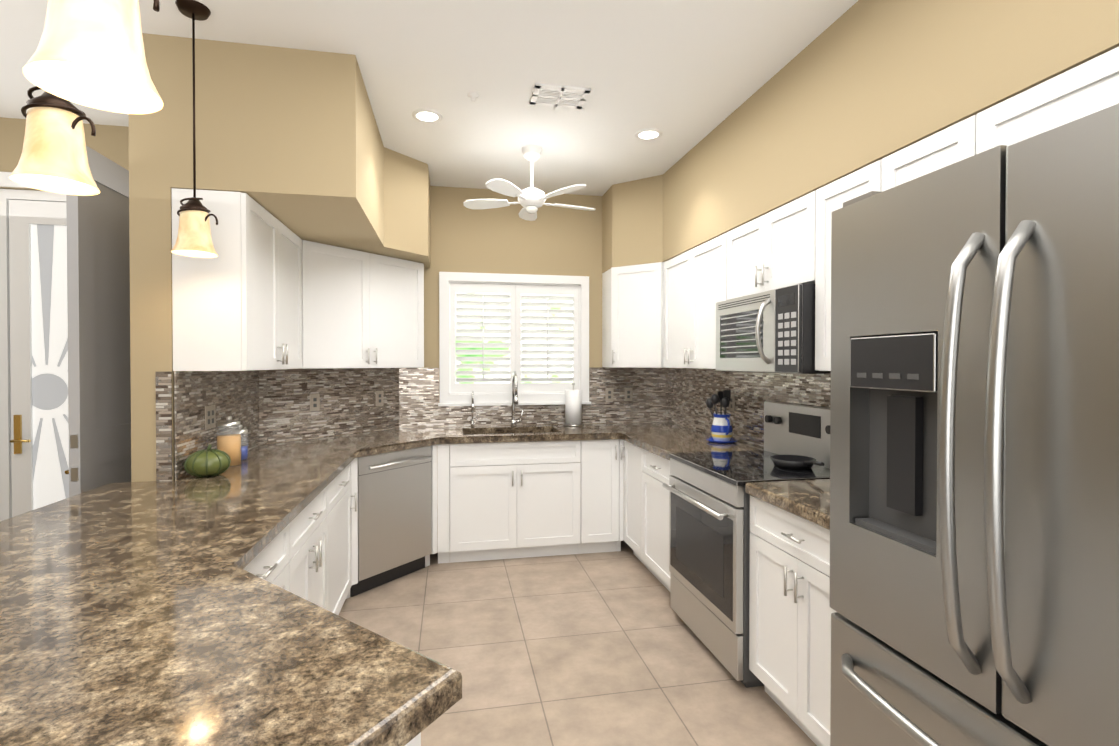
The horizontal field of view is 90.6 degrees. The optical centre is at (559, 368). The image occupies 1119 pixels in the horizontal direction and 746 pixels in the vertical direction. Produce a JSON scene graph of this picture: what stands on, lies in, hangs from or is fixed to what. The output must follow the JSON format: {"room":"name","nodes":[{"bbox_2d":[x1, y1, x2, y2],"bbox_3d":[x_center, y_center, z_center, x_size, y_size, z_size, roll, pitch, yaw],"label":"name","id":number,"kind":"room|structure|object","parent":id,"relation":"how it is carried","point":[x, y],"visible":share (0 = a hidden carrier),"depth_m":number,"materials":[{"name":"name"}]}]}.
{"room":"kitchen","nodes":[
{"label":"kitchen","id":0,"kind":"room"},
{"bbox_2d":[0,117,128,190],"bbox_3d":[-3.246,-0.029,3.273,2.390,2.860,0.100,0,1,-11],"label":"wall","id":1,"kind":"structure","parent":0,"point":[111,142],"depth_m":3.29,"materials":[{"name":"beige paint"}]},
{"bbox_2d":[0,172,29,187],"bbox_3d":[-2.827,0.130,3.296,1.100,2.540,0.020,0,1,-11],"label":"door frame","id":2,"kind":"structure","parent":1,"relation":"attached to","point":[5,181],"depth_m":3.20,"materials":[{"name":"white wood"}]},
{"bbox_2d":[0,146,130,520],"bbox_3d":[-2.737,0.174,2.900,0.956,2.450,0.992,0,1,-11],"label":"door leaf","id":3,"kind":"structure","parent":1,"relation":"in","point":[98,318],"depth_m":3.25,"materials":[{"name":"grey paint"}]},
{"bbox_2d":[128,33,174,481],"bbox_3d":[-1.891,-0.026,2.988,0.160,2.860,1.180,0,1,-11],"label":"wall","id":4,"kind":"structure","parent":0,"point":[150,243],"depth_m":2.40,"materials":[{"name":"beige paint"}]},
{"bbox_2d":[155,372,171,480],"bbox_3d":[-1.728,0.250,2.417,0.060,0.477,0.007,0,1,-11],"label":"backsplash","id":5,"kind":"structure","parent":4,"relation":"attached to","point":[163,426],"depth_m":2.41,"materials":[{"name":"tile"}]},
{"bbox_2d":[174,370,259,479],"bbox_3d":[-1.791,0.244,2.962,0.007,0.477,1.083,0,1,-11],"label":"backsplash","id":6,"kind":"structure","parent":4,"relation":"attached to","point":[234,395],"depth_m":2.77,"materials":[{"name":"tile"}]},
{"bbox_2d":[205,405,215,429],"bbox_3d":[-1.744,0.241,2.765,0.006,0.115,0.115,0,1,-11],"label":"outlet","id":7,"kind":"object","parent":6,"relation":"attached to","point":[210,419],"visible":1,"depth_m":2.76,"materials":[{"name":"beige plastic"}]},
{"bbox_2d":[172,188,302,370],"bbox_3d":[-1.626,-0.396,2.926,0.332,0.800,0.956,0,1,-11],"label":"upper cabinet","id":8,"kind":"object","parent":4,"relation":"attached to","point":[237,304],"visible":0.98,"depth_m":2.48,"materials":[{"name":"white wood"}]},
{"bbox_2d":[169,36,430,267],"bbox_3d":[-1.368,-1.133,3.431,1.042,0.657,1.870,0,1,-11],"label":"soffit","id":9,"kind":"structure","parent":0,"point":[290,139],"depth_m":2.52,"materials":[{"name":"beige paint"}]},
{"bbox_2d":[0,0,857,195],"bbox_3d":[-1.154,-1.469,1.268,5.730,0.060,6.390,0,1,-11],"label":"ceiling","id":10,"kind":"structure","parent":0,"point":[685,76],"depth_m":2.63,"materials":[{"name":"white paint"}]},
{"bbox_2d":[9,86,99,195],"bbox_3d":[-1.183,-0.937,1.305,0.173,1.005,0.160,0,1,-11],"label":"pendant light","id":11,"kind":"object","parent":10,"relation":"hanging from","point":[53,158],"visible":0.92,"depth_m":1.27,"materials":[{"name":"beige glass"}]},
{"bbox_2d":[23,0,162,113],"bbox_3d":[-0.680,-0.924,0.818,0.173,1.020,0.160,0,1,-11],"label":"pendant light","id":12,"kind":"object","parent":10,"relation":"hanging from","point":[89,53],"visible":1,"depth_m":0.80,"materials":[{"name":"beige glass"}]},
{"bbox_2d":[171,0,217,257],"bbox_3d":[-1.463,-0.956,2.227,0.173,0.985,0.160,0,1,-11],"label":"pendant light","id":13,"kind":"object","parent":10,"relation":"hanging from","point":[194,238],"visible":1,"depth_m":2.20,"materials":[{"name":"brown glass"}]},
{"bbox_2d":[412,109,441,122],"bbox_3d":[-0.761,-1.454,3.185,0.170,0.008,0.170,0,1,-11],"label":"recessed light","id":14,"kind":"object","parent":10,"relation":"in","point":[427,115],"visible":1,"depth_m":3.18,"materials":[{"name":"white"}]},
{"bbox_2d":[468,92,478,101],"bbox_3d":[-0.458,-1.438,2.939,0.060,0.035,0.060,0,1,-11],"label":"sprinkler","id":15,"kind":"object","parent":10,"relation":"attached to","point":[473,96],"visible":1,"depth_m":2.93,"materials":[{"name":"white"}]},
{"bbox_2d":[463,145,595,220],"bbox_3d":[-0.183,-1.249,3.710,0.906,0.430,0.886,0,1,-11],"label":"ceiling fan","id":16,"kind":"object","parent":10,"relation":"hanging from","point":[531,200],"visible":1,"depth_m":3.63,"materials":[{"name":"white painted metal"},{"name":"white plastic"}]},
{"bbox_2d":[530,83,590,108],"bbox_3d":[-0.001,-1.450,2.947,0.290,0.012,0.210,0,1,-11],"label":"ceiling vent","id":17,"kind":"object","parent":10,"relation":"in","point":[558,96],"visible":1,"depth_m":2.93,"materials":[{"name":"white metal"}]},
{"bbox_2d":[635,128,661,140],"bbox_3d":[0.554,-1.457,3.443,0.170,0.008,0.170,0,1,-11],"label":"recessed light","id":18,"kind":"object","parent":10,"relation":"in","point":[647,134],"visible":1,"depth_m":3.44,"materials":[{"name":"white"}]},
{"bbox_2d":[411,186,647,539],"bbox_3d":[-0.288,-0.044,4.658,2.530,2.860,0.100,0,1,-11],"label":"wall","id":19,"kind":"structure","parent":0,"point":[554,240],"depth_m":4.57,"materials":[{"name":"beige paint"}]},
{"bbox_2d":[299,240,423,368],"bbox_3d":[-1.416,-0.406,3.900,0.318,0.800,0.988,0,1,34],"label":"upper cabinet","id":20,"kind":"object","parent":19,"relation":"attached to","point":[360,309],"visible":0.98,"depth_m":3.77,"materials":[{"name":"white wood"}]},
{"bbox_2d":[399,368,438,406],"bbox_3d":[-1.124,0.146,4.432,0.309,0.310,0.007,0,1,-11],"label":"backsplash","id":21,"kind":"structure","parent":19,"relation":"attached to","point":[418,387],"depth_m":4.43,"materials":[{"name":"tile"}]},
{"bbox_2d":[438,272,590,405],"bbox_3d":[-0.366,-0.243,4.615,1.260,1.080,0.150,0,1,-11],"label":"window","id":22,"kind":"structure","parent":19,"relation":"in","point":[447,397],"depth_m":4.55,"materials":[{"name":"white wood"}]},
{"bbox_2d":[450,283,515,392],"bbox_3d":[-0.630,-0.253,4.564,0.536,0.894,0.061,0,1,-11],"label":"window shutter","id":23,"kind":"object","parent":22,"relation":"attached to","point":[494,291],"visible":0.98,"depth_m":4.55,"materials":[{"name":"white wood"}]},
{"bbox_2d":[516,285,578,391],"bbox_3d":[-0.102,-0.254,4.667,0.536,0.894,0.061,0,1,-11],"label":"window shutter","id":24,"kind":"object","parent":22,"relation":"attached to","point":[541,292],"visible":0.94,"depth_m":4.66,"materials":[{"name":"white wood"}]},
{"bbox_2d":[399,403,667,427],"bbox_3d":[-0.156,0.383,4.625,2.282,0.166,0.007,0,1,-11],"label":"backsplash","id":25,"kind":"structure","parent":19,"relation":"attached to","point":[451,416],"depth_m":4.60,"materials":[{"name":"tile"}]},
{"bbox_2d":[589,367,667,403],"bbox_3d":[0.609,0.142,4.772,0.723,0.310,0.007,0,1,-11],"label":"backsplash","id":26,"kind":"structure","parent":19,"relation":"attached to","point":[648,385],"depth_m":4.77,"materials":[{"name":"tile"}]},
{"bbox_2d":[606,388,612,401],"bbox_3d":[0.428,0.221,4.729,0.070,0.115,0.006,0,1,-11],"label":"electrical outlet","id":27,"kind":"object","parent":26,"relation":"attached to","point":[609,394],"visible":1,"depth_m":4.73,"materials":[{"name":"beige plastic"}]},
{"bbox_2d":[625,388,631,400],"bbox_3d":[0.594,0.220,4.762,0.070,0.115,0.006,0,1,-11],"label":"electrical outlet","id":28,"kind":"object","parent":26,"relation":"attached to","point":[628,394],"visible":1,"depth_m":4.76,"materials":[{"name":"beige plastic"}]},
{"bbox_2d":[338,540,816,745],"bbox_3d":[-1.154,1.451,1.298,5.730,0.060,6.390,0,1,-11],"label":"floor","id":29,"kind":"structure","parent":0,"point":[601,649],"depth_m":2.72,"materials":[{"name":"tile"}]},
{"bbox_2d":[243,524,288,590],"bbox_3d":[-1.211,0.983,1.675,0.636,0.868,0.638,0,1,-11],"label":"base cabinet","id":30,"kind":"object","parent":29,"relation":"on","point":[269,562],"visible":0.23,"depth_m":1.89,"materials":[{"name":"white wood"}]},
{"bbox_2d":[289,486,327,609],"bbox_3d":[-1.334,0.977,2.303,0.636,0.868,0.638,0,1,-11],"label":"base cabinet","id":31,"kind":"object","parent":29,"relation":"on","point":[308,562],"visible":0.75,"depth_m":2.34,"materials":[{"name":"white wood"}]},
{"bbox_2d":[327,463,356,614],"bbox_3d":[-1.458,0.970,2.936,0.636,0.868,0.648,0,1,-11],"label":"base cabinet","id":32,"kind":"object","parent":29,"relation":"on","point":[339,496],"visible":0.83,"depth_m":2.98,"materials":[{"name":"white wood"}]},
{"bbox_2d":[346,458,357,598],"bbox_3d":[-1.356,0.965,3.411,0.300,0.868,0.042,0,1,34],"label":"base cabinet","id":33,"kind":"object","parent":29,"relation":"on","point":[354,514],"visible":0.26,"depth_m":3.33,"materials":[{"name":"white wood"}]},
{"bbox_2d":[350,446,431,596],"bbox_3d":[-1.268,0.963,3.743,0.636,0.866,0.592,0,1,34],"label":"dishwasher","id":34,"kind":"object","parent":29,"relation":"on","point":[394,515],"visible":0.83,"depth_m":3.57,"materials":[{"name":"silver metal"}]},
{"bbox_2d":[405,732,420,745],"bbox_3d":[-0.902,0.992,0.816,1.360,0.868,1.155,0,1,-11],"label":"base cabinet","id":35,"kind":"object","parent":29,"relation":"on","point":[415,741],"depth_m":0.91,"materials":[{"name":"white wood"}]},
{"bbox_2d":[0,422,763,745],"bbox_3d":[-0.263,0.514,2.451,3.327,0.050,4.247,0,1,-11],"label":"countertop","id":36,"kind":"structure","parent":35,"relation":"on","point":[149,613],"depth_m":1.08,"materials":[{"name":"stone"}]},
{"bbox_2d":[184,444,230,476],"bbox_3d":[-1.607,0.418,2.529,0.187,0.146,0.179,0,1,-11],"label":"pumpkin","id":37,"kind":"object","parent":36,"relation":"on","point":[207,462],"visible":1,"depth_m":2.48,"materials":[{"name":"green ceramic"}]},
{"bbox_2d":[216,416,241,466],"bbox_3d":[-1.661,0.361,2.783,0.110,0.248,0.110,0,1,-11],"label":"jar","id":38,"kind":"object","parent":36,"relation":"on","point":[229,444],"visible":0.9,"depth_m":2.75,"materials":[{"name":"clear glass"}]},
{"bbox_2d":[232,425,248,460],"bbox_3d":[-1.697,0.389,2.939,0.080,0.188,0.080,0,1,-11],"label":"canister","id":39,"kind":"object","parent":36,"relation":"on","point":[244,452],"visible":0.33,"depth_m":2.92,"materials":[{"name":"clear glass"}]},
{"bbox_2d":[471,390,473,426],"bbox_3d":[-0.691,0.320,4.406,0.024,0.297,0.121,0,1,-11],"label":"faucet","id":40,"kind":"object","parent":36,"relation":"on","point":[472,423],"visible":1,"depth_m":4.36,"materials":[{"name":"silver metal"}]},
{"bbox_2d":[511,371,522,425],"bbox_3d":[-0.327,0.242,4.426,0.102,0.452,0.237,0,1,-11],"label":"faucet","id":41,"kind":"object","parent":36,"relation":"on","point":[514,393],"visible":0.98,"depth_m":4.50,"materials":[{"name":"silver metal"}]},
{"bbox_2d":[563,382,582,426],"bbox_3d":[0.114,0.288,4.562,0.164,0.356,0.164,0,1,-11],"label":"paper towel holder","id":42,"kind":"object","parent":36,"relation":"on","point":[573,407],"visible":1,"depth_m":4.50,"materials":[{"name":"white"}]},
{"bbox_2d":[706,390,736,442],"bbox_3d":[1.063,0.308,3.620,0.196,0.336,0.200,0,1,-11],"label":"utensil crock","id":43,"kind":"object","parent":36,"relation":"on","point":[721,428],"visible":1,"depth_m":3.58,"materials":[{"name":"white ceramic"}]},
{"bbox_2d":[425,445,436,566],"bbox_3d":[-0.994,0.960,3.949,0.300,0.868,0.042,0,1,34],"label":"filler panel","id":44,"kind":"object","parent":29,"relation":"on","point":[434,494],"visible":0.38,"depth_m":3.86,"materials":[{"name":"white wood"}]},
{"bbox_2d":[437,444,449,563],"bbox_3d":[-0.873,0.957,4.187,0.083,0.868,0.600,0,1,-11],"label":"base cabinet","id":45,"kind":"object","parent":29,"relation":"on","point":[443,476],"visible":0.83,"depth_m":3.89,"materials":[{"name":"white wood"}]},
{"bbox_2d":[450,432,580,562],"bbox_3d":[-0.362,0.956,4.269,0.948,0.868,0.636,0,1,-11],"label":"base cabinet","id":46,"kind":"object","parent":29,"relation":"on","point":[502,506],"visible":0.96,"depth_m":4.00,"materials":[{"name":"white wood"}]},
{"bbox_2d":[579,439,618,553],"bbox_3d":[0.249,0.955,4.389,0.293,0.868,0.636,0,1,-11],"label":"base cabinet","id":47,"kind":"object","parent":29,"relation":"on","point":[599,462],"visible":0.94,"depth_m":4.12,"materials":[{"name":"white wood"}]},
{"bbox_2d":[616,439,623,550],"bbox_3d":[0.407,0.955,4.438,0.033,0.868,0.600,0,1,-11],"label":"base cabinet","id":48,"kind":"object","parent":29,"relation":"on","point":[621,502],"visible":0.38,"depth_m":4.14,"materials":[{"name":"white wood"}]},
{"bbox_2d":[621,440,651,572],"bbox_3d":[0.798,0.959,4.005,0.636,0.868,0.398,0,1,-11],"label":"base cabinet","id":49,"kind":"object","parent":29,"relation":"on","point":[632,456],"visible":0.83,"depth_m":3.96,"materials":[{"name":"white wood"}]},
{"bbox_2d":[642,448,671,591],"bbox_3d":[0.894,0.964,3.513,0.636,0.868,0.601,0,1,-11],"label":"base cabinet","id":50,"kind":"object","parent":29,"relation":"on","point":[656,474],"visible":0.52,"depth_m":3.51,"materials":[{"name":"white wood"}]},
{"bbox_2d":[662,401,830,687],"bbox_3d":[0.978,0.800,2.825,0.699,1.210,0.758,0,1,-11],"label":"range","id":51,"kind":"object","parent":29,"relation":"on","point":[709,533],"visible":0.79,"depth_m":2.71,"materials":[{"name":"silver metal"}]},
{"bbox_2d":[770,455,824,469],"bbox_3d":[1.162,0.448,2.651,0.210,0.064,0.356,0,1,-11],"label":"pan","id":52,"kind":"object","parent":51,"relation":"on","point":[798,462],"visible":1,"depth_m":2.67,"materials":[{"name":"black metal"}]},
{"bbox_2d":[749,495,835,745],"bbox_3d":[1.167,0.979,2.123,0.636,0.868,0.683,0,1,-11],"label":"base cabinet","id":53,"kind":"object","parent":29,"relation":"on","point":[790,610],"visible":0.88,"depth_m":2.10,"materials":[{"name":"white wood"}]},
{"bbox_2d":[745,479,829,529],"bbox_3d":[1.193,0.518,2.030,0.632,0.050,0.870,0,1,-11],"label":"countertop","id":54,"kind":"structure","parent":53,"relation":"on","point":[808,500],"depth_m":2.17,"materials":[{"name":"stone"}]},
{"bbox_2d":[830,100,1118,745],"bbox_3d":[1.172,0.501,1.071,0.940,1.845,0.902,0,1,-11],"label":"refrigerator","id":55,"kind":"object","parent":29,"relation":"on","point":[974,506],"visible":1,"depth_m":1.01,"materials":[{"name":"silver metal"}]},
{"bbox_2d":[602,0,1118,272],"bbox_3d":[1.077,-1.125,2.678,0.610,0.657,4.290,0,1,-11],"label":"soffit","id":56,"kind":"structure","parent":0,"point":[858,85],"depth_m":2.21,"materials":[{"name":"beige paint"}]},
{"bbox_3d":[-1.654,-0.037,3.988,0.890,2.860,0.890,0,1,-11],"label":"wall","id":57,"kind":"structure","parent":0,"visible":0},
{"bbox_2d":[259,368,398,444],"bbox_3d":[-1.585,0.234,3.944,0.007,0.477,1.106,0,1,34],"label":"backsplash","id":58,"kind":"structure","parent":57,"relation":"attached to","point":[348,401],"depth_m":3.87,"materials":[{"name":"tile"}]},
{"bbox_2d":[310,394,319,410],"bbox_3d":[-1.677,0.230,3.793,0.006,0.115,0.070,0,1,34],"label":"outlet","id":59,"kind":"object","parent":58,"relation":"attached to","point":[314,402],"visible":1,"depth_m":3.79,"materials":[{"name":"beige plastic"}]},
{"bbox_2d":[376,391,383,405],"bbox_3d":[-1.377,0.226,4.239,0.006,0.115,0.070,0,1,34],"label":"outlet","id":60,"kind":"object","parent":58,"relation":"attached to","point":[379,398],"visible":1,"depth_m":4.24,"materials":[{"name":"beige plastic"}]},
{"bbox_3d":[1.608,-0.014,1.825,0.100,2.860,6.390,0,1,-11],"label":"wall","id":61,"kind":"structure","parent":0,"visible":0},
{"bbox_2d":[602,262,665,367],"bbox_3d":[0.706,-0.412,4.466,0.646,0.800,0.646,0,1,-11],"label":"upper cabinet","id":62,"kind":"object","parent":61,"relation":"attached to","point":[606,318],"depth_m":4.31,"materials":[{"name":"white wood"}]},
{"bbox_2d":[664,233,726,368],"bbox_3d":[1.010,-0.404,3.734,0.332,0.800,0.973,0,1,-11],"label":"upper cabinet","id":63,"kind":"object","parent":61,"relation":"attached to","point":[695,285],"visible":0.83,"depth_m":3.66,"materials":[{"name":"white wood"}]},
{"bbox_2d":[668,368,830,447],"bbox_3d":[1.265,0.241,3.253,0.007,0.477,3.238,0,1,-11],"label":"backsplash","id":64,"kind":"structure","parent":61,"relation":"attached to","point":[691,391],"depth_m":3.62,"materials":[{"name":"tile"}]},
{"bbox_2d":[729,395,734,411],"bbox_3d":[1.163,0.231,3.733,0.006,0.115,0.070,0,1,-11],"label":"electrical outlet","id":65,"kind":"object","parent":64,"relation":"attached to","point":[732,406],"visible":0.85,"depth_m":3.72,"materials":[{"name":"beige"}]},
{"bbox_2d":[727,191,815,299],"bbox_3d":[1.180,-0.595,2.861,0.332,0.400,0.798,0,1,-11],"label":"upper cabinet","id":66,"kind":"object","parent":61,"relation":"attached to","point":[773,249],"visible":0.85,"depth_m":2.76,"materials":[{"name":"white wood"}]},
{"bbox_2d":[716,283,830,373],"bbox_3d":[1.120,-0.183,2.852,0.432,0.400,0.780,0,1,-11],"label":"microwave","id":67,"kind":"object","parent":66,"relation":"attached to","point":[771,331],"visible":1,"depth_m":2.65,"materials":[{"name":"silver metal"}]},
{"bbox_2d":[815,160,881,370],"bbox_3d":[1.294,-0.389,2.285,0.332,0.800,0.378,0,1,-11],"label":"upper cabinet","id":68,"kind":"object","parent":61,"relation":"attached to","point":[833,196],"visible":0.29,"depth_m":2.38,"materials":[{"name":"white wood"}]},
{"bbox_2d":[881,115,976,191],"bbox_3d":[1.367,-0.615,1.909,0.332,0.340,0.378,0,1,-11],"label":"upper cabinet","id":69,"kind":"object","parent":61,"relation":"attached to","point":[953,144],"visible":0.17,"depth_m":1.86,"materials":[{"name":"white wood"}]},
{"bbox_2d":[976,47,1118,153],"bbox_3d":[1.446,-0.611,1.507,0.332,0.340,0.438,0,1,-11],"label":"upper cabinet","id":70,"kind":"object","parent":61,"relation":"attached to","point":[1087,86],"visible":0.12,"depth_m":1.48,"materials":[{"name":"white wood"}]},
{"label":"outside","id":71,"kind":"structure","parent":0,"visible":0},
{"bbox_2d":[455,293,572,383],"bbox_3d":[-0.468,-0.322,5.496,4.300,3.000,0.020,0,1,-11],"label":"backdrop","id":72,"kind":"structure","parent":71,"point":[490,369],"depth_m":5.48,"materials":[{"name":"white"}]}
]}

